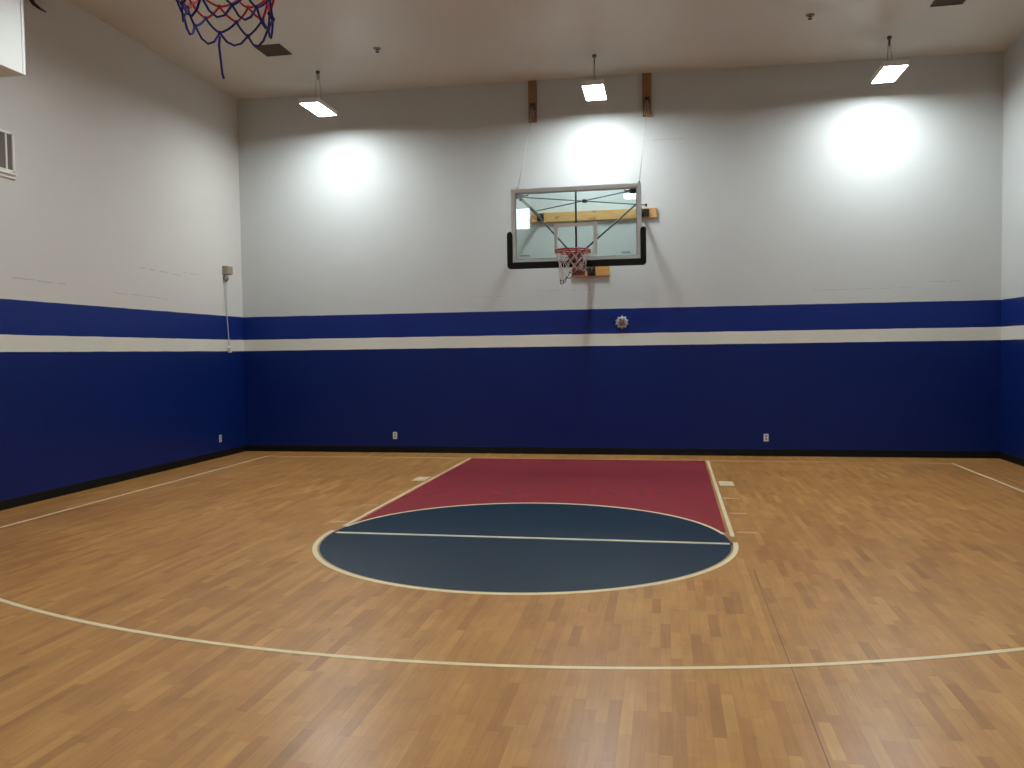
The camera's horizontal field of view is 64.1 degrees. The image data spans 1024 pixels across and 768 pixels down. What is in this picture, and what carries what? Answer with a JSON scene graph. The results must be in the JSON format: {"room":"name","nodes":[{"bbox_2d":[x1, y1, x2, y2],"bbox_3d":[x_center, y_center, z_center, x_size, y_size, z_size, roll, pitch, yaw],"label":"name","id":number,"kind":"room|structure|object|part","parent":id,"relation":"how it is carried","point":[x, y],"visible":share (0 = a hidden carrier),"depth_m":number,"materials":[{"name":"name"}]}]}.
{"room":"sports hall","nodes":[
{"label":"sports hall","id":0,"kind":"room"},
{"bbox_2d":[0,0,245,500],"bbox_3d":[-6.043,-1.534,7.078,0.200,6.220,14.200,0,2,11],"label":"wall","id":1,"kind":"structure","parent":0,"point":[120,215],"depth_m":10.69,"materials":[{"name":"white paint"}]},
{"bbox_2d":[0,129,17,179],"bbox_3d":[-5.653,-2.515,8.547,0.055,0.515,1.190,0,2,11],"label":"window","id":2,"kind":"structure","parent":1,"relation":"in","point":[7,151],"depth_m":9.02,"materials":[{"name":"white paint"}]},
{"bbox_3d":[-5.668,-2.541,8.563,0.008,0.425,1.098,0,2,11],"label":"glass","id":3,"kind":"part","parent":2,"relation":"part of","materials":[{"name":"grey glass"}]},
{"bbox_3d":[-5.650,-2.289,8.556,0.055,0.062,1.190,0,2,11],"label":"sill","id":4,"kind":"part","parent":2,"relation":"part of","materials":[{"name":"white paint"}]},
{"bbox_2d":[0,0,26,77],"bbox_3d":[-6.058,-3.651,4.066,0.901,1.514,8.414,0,2,11],"label":"duct","id":5,"kind":"object","parent":1,"relation":"attached to","point":[13,62],"visible":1,"depth_m":7.99,"materials":[{"name":"paint"}]},
{"bbox_3d":[-4.869,-3.827,8.095,0.049,1.514,0.049,0,2,11],"label":"corner trim","id":6,"kind":"part","parent":5,"relation":"part of","materials":[{"name":"white paint"}]},
{"bbox_2d":[30,0,45,11],"bbox_3d":[-5.490,-4.491,9.413,0.052,0.302,0.326,0,2,11],"label":"conduit","id":7,"kind":"object","parent":1,"relation":"attached to","point":[33,3],"visible":1,"depth_m":9.41,"materials":[{"name":"black metal"}]},
{"bbox_2d":[0,445,246,510],"bbox_3d":[-5.897,1.401,7.174,0.014,0.105,14.200,0,2,11],"label":"baseboard","id":8,"kind":"structure","parent":1,"relation":"attached to","point":[44,495],"depth_m":10.64,"materials":[{"name":"black rubber"}]},
{"bbox_2d":[222,266,232,352],"bbox_3d":[-4.681,-1.231,13.518,0.096,1.420,0.185,0,2,11],"label":"junction box","id":9,"kind":"object","parent":1,"relation":"attached to","point":[226,270],"visible":1,"depth_m":13.47,"materials":[{"name":"beige plastic"}]},
{"bbox_3d":[-4.704,-1.150,13.509,0.033,1.071,0.083,-1,2,2],"label":"cord","id":10,"kind":"part","parent":9,"relation":"part of","materials":[{"name":"grey plastic"}]},
{"bbox_2d":[0,451,1023,767],"bbox_3d":[-0.186,1.476,6.106,13.136,0.123,14.200,0,2,11],"label":"floor","id":11,"kind":"structure","parent":0,"point":[247,609],"depth_m":5.11,"materials":[{"name":"brown wood"}]},
{"bbox_2d":[67,0,1023,99],"bbox_3d":[-0.124,-4.559,5.841,11.928,0.238,14.200,0,2,11],"label":"ceiling","id":12,"kind":"structure","parent":0,"point":[422,43],"depth_m":11.11,"materials":[{"name":"paint"}]},
{"bbox_2d":[254,44,291,56],"bbox_3d":[-3.391,-4.739,11.608,0.385,0.018,0.390,0,2,11],"label":"ceiling vent","id":13,"kind":"object","parent":12,"relation":"in","point":[268,50],"visible":0.98,"depth_m":11.61,"materials":[{"name":"metal"}]},
{"bbox_2d":[299,71,336,116],"bbox_3d":[-2.967,-4.493,12.517,0.314,0.580,0.714,0,2,11],"label":"ceiling lamp","id":14,"kind":"object","parent":12,"relation":"hanging from","point":[317,106],"visible":1,"depth_m":12.46,"materials":[{"name":"white paint"}]},
{"bbox_3d":[-2.964,-4.219,12.528,0.290,0.008,0.690,0,2,11],"label":"light panel","id":15,"kind":"part","parent":14,"relation":"part of","materials":[{"name":"white plastic"}]},
{"bbox_2d":[373,47,380,52],"bbox_3d":[-1.906,-4.721,11.565,0.110,0.056,0.110,0,2,11],"label":"sprinkler","id":16,"kind":"object","parent":12,"relation":"attached to","point":[374,48],"visible":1,"depth_m":11.55,"materials":[{"name":"grey metal"}]},
{"bbox_2d":[581,54,606,100],"bbox_3d":[1.194,-4.490,11.839,0.314,0.544,0.714,0,2,11],"label":"ceiling lamp","id":17,"kind":"object","parent":12,"relation":"hanging from","point":[593,90],"visible":1,"depth_m":11.78,"materials":[{"name":"white paint"}]},
{"bbox_3d":[1.198,-4.234,11.849,0.290,0.008,0.690,0,2,11],"label":"light panel","id":18,"kind":"part","parent":17,"relation":"part of","materials":[{"name":"white plastic"}]},
{"bbox_2d":[806,13,814,19],"bbox_3d":[3.804,-4.685,10.435,0.110,0.056,0.110,0,2,11],"label":"sprinkler","id":19,"kind":"object","parent":12,"relation":"attached to","point":[809,14],"visible":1,"depth_m":10.42,"materials":[{"name":"grey metal"}]},
{"bbox_2d":[871,36,908,83],"bbox_3d":[5.153,-4.486,11.168,0.314,0.511,0.714,0,2,11],"label":"ceiling lamp","id":20,"kind":"object","parent":12,"relation":"hanging from","point":[889,71],"visible":1,"depth_m":11.11,"materials":[{"name":"white paint"}]},
{"bbox_3d":[5.157,-4.247,11.177,0.290,0.008,0.690,0,2,11],"label":"light panel","id":21,"kind":"part","parent":20,"relation":"part of","materials":[{"name":"white plastic"}]},
{"bbox_2d":[930,0,965,6],"bbox_3d":[5.344,-4.686,9.942,0.370,0.018,0.380,0,2,11],"label":"ceiling vent","id":22,"kind":"object","parent":12,"relation":"in","point":[936,3],"visible":1,"depth_m":10.06,"materials":[{"name":"metal"}]},
{"bbox_2d":[237,51,1003,450],"bbox_3d":[1.243,-1.868,13.030,12.328,6.220,0.200,0,2,11],"label":"wall","id":23,"kind":"structure","parent":0,"point":[822,270],"depth_m":12.78,"materials":[{"name":"white paint"}]},
{"bbox_2d":[528,80,536,122],"bbox_3d":[0.319,-4.476,12.932,0.130,0.653,0.115,0,2,11],"label":"wooden upright","id":24,"kind":"object","parent":23,"relation":"attached to","point":[532,85],"visible":1,"depth_m":12.94,"materials":[{"name":"brown wood"}]},
{"bbox_2d":[507,110,656,284],"bbox_3d":[1.009,-2.820,11.961,1.971,2.835,2.105,0,2,16],"label":"basketball hoop","id":25,"kind":"object","parent":23,"relation":"attached to","point":[582,266],"visible":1,"depth_m":11.64,"materials":[{"name":"metal"}]},
{"bbox_3d":[0.277,-2.672,12.378,0.036,0.138,1.226,0,2,16],"label":"arm","id":26,"kind":"part","parent":25,"relation":"part of","materials":[{"name":"metal"}]},
{"bbox_3d":[0.445,-2.646,12.966,0.110,0.120,0.065,0,2,11],"label":"wall plate","id":27,"kind":"part","parent":25,"relation":"part of","materials":[{"name":"black metal"}]},
{"bbox_3d":[0.911,-2.264,11.641,0.029,1.007,0.028,0,2,11],"label":"post","id":28,"kind":"part","parent":25,"relation":"part of","materials":[{"name":"metal"}]},
{"bbox_3d":[0.901,-2.262,11.586,1.846,1.067,0.062,0,2,11],"label":"backboard frame","id":29,"kind":"part","parent":25,"relation":"part of","materials":[{"name":"metal"}]},
{"bbox_3d":[2.042,-2.656,12.666,0.160,0.120,0.065,0,2,11],"label":"wall plate","id":30,"kind":"part","parent":25,"relation":"part of","materials":[{"name":"black metal"}]},
{"bbox_2d":[616,316,627,328],"bbox_3d":[1.726,-0.970,12.845,0.200,0.210,0.063,0,2,11],"label":"bell","id":31,"kind":"object","parent":23,"relation":"attached to","point":[621,322],"visible":1,"depth_m":12.84,"materials":[{"name":"silver metal"}]},
{"bbox_2d":[247,445,998,457],"bbox_3d":[1.263,1.071,13.040,11.900,0.105,0.014,0,2,11],"label":"baseboard","id":32,"kind":"structure","parent":23,"relation":"attached to","point":[291,448],"depth_m":12.89,"materials":[{"name":"black rubber"}]},
{"bbox_2d":[642,73,650,116],"bbox_3d":[2.078,-4.465,12.603,0.135,0.655,0.115,0,2,11],"label":"wooden upright","id":33,"kind":"object","parent":23,"relation":"attached to","point":[646,77],"visible":1,"depth_m":12.61,"materials":[{"name":"brown wood"}]},
{"bbox_2d":[764,434,768,440],"bbox_3d":[3.897,0.822,12.539,0.072,0.116,0.009,0,2,11],"label":"wall outlet","id":34,"kind":"object","parent":23,"relation":"attached to","point":[766,436],"visible":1,"depth_m":12.54,"materials":[{"name":"white plastic"}]},
{"bbox_2d":[1000,34,1023,458],"bbox_3d":[5.877,-1.608,4.840,0.200,6.220,14.200,0,2,11],"label":"wall","id":35,"kind":"structure","parent":0,"point":[1012,277],"depth_m":11.45,"materials":[{"name":"paint"}]},
{"bbox_2d":[999,451,1023,465],"bbox_3d":[5.812,1.328,4.976,0.014,0.105,14.200,0,2,11],"label":"baseboard","id":36,"kind":"structure","parent":35,"relation":"attached to","point":[1004,456],"depth_m":11.51,"materials":[{"name":"black rubber"}]},
{"bbox_3d":[-1.408,-1.273,-1.112,12.328,6.220,0.200,0,2,11],"label":"wall","id":37,"kind":"structure","parent":0,"visible":0},
{"bbox_2d":[176,0,274,78],"bbox_3d":[-1.322,-1.658,0.966,2.105,1.372,3.942,0,2,11],"label":"basketball hoop","id":38,"kind":"object","parent":37,"relation":"attached to","point":[269,5],"visible":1,"depth_m":2.75,"materials":[{"name":"fabric"}]}
]}

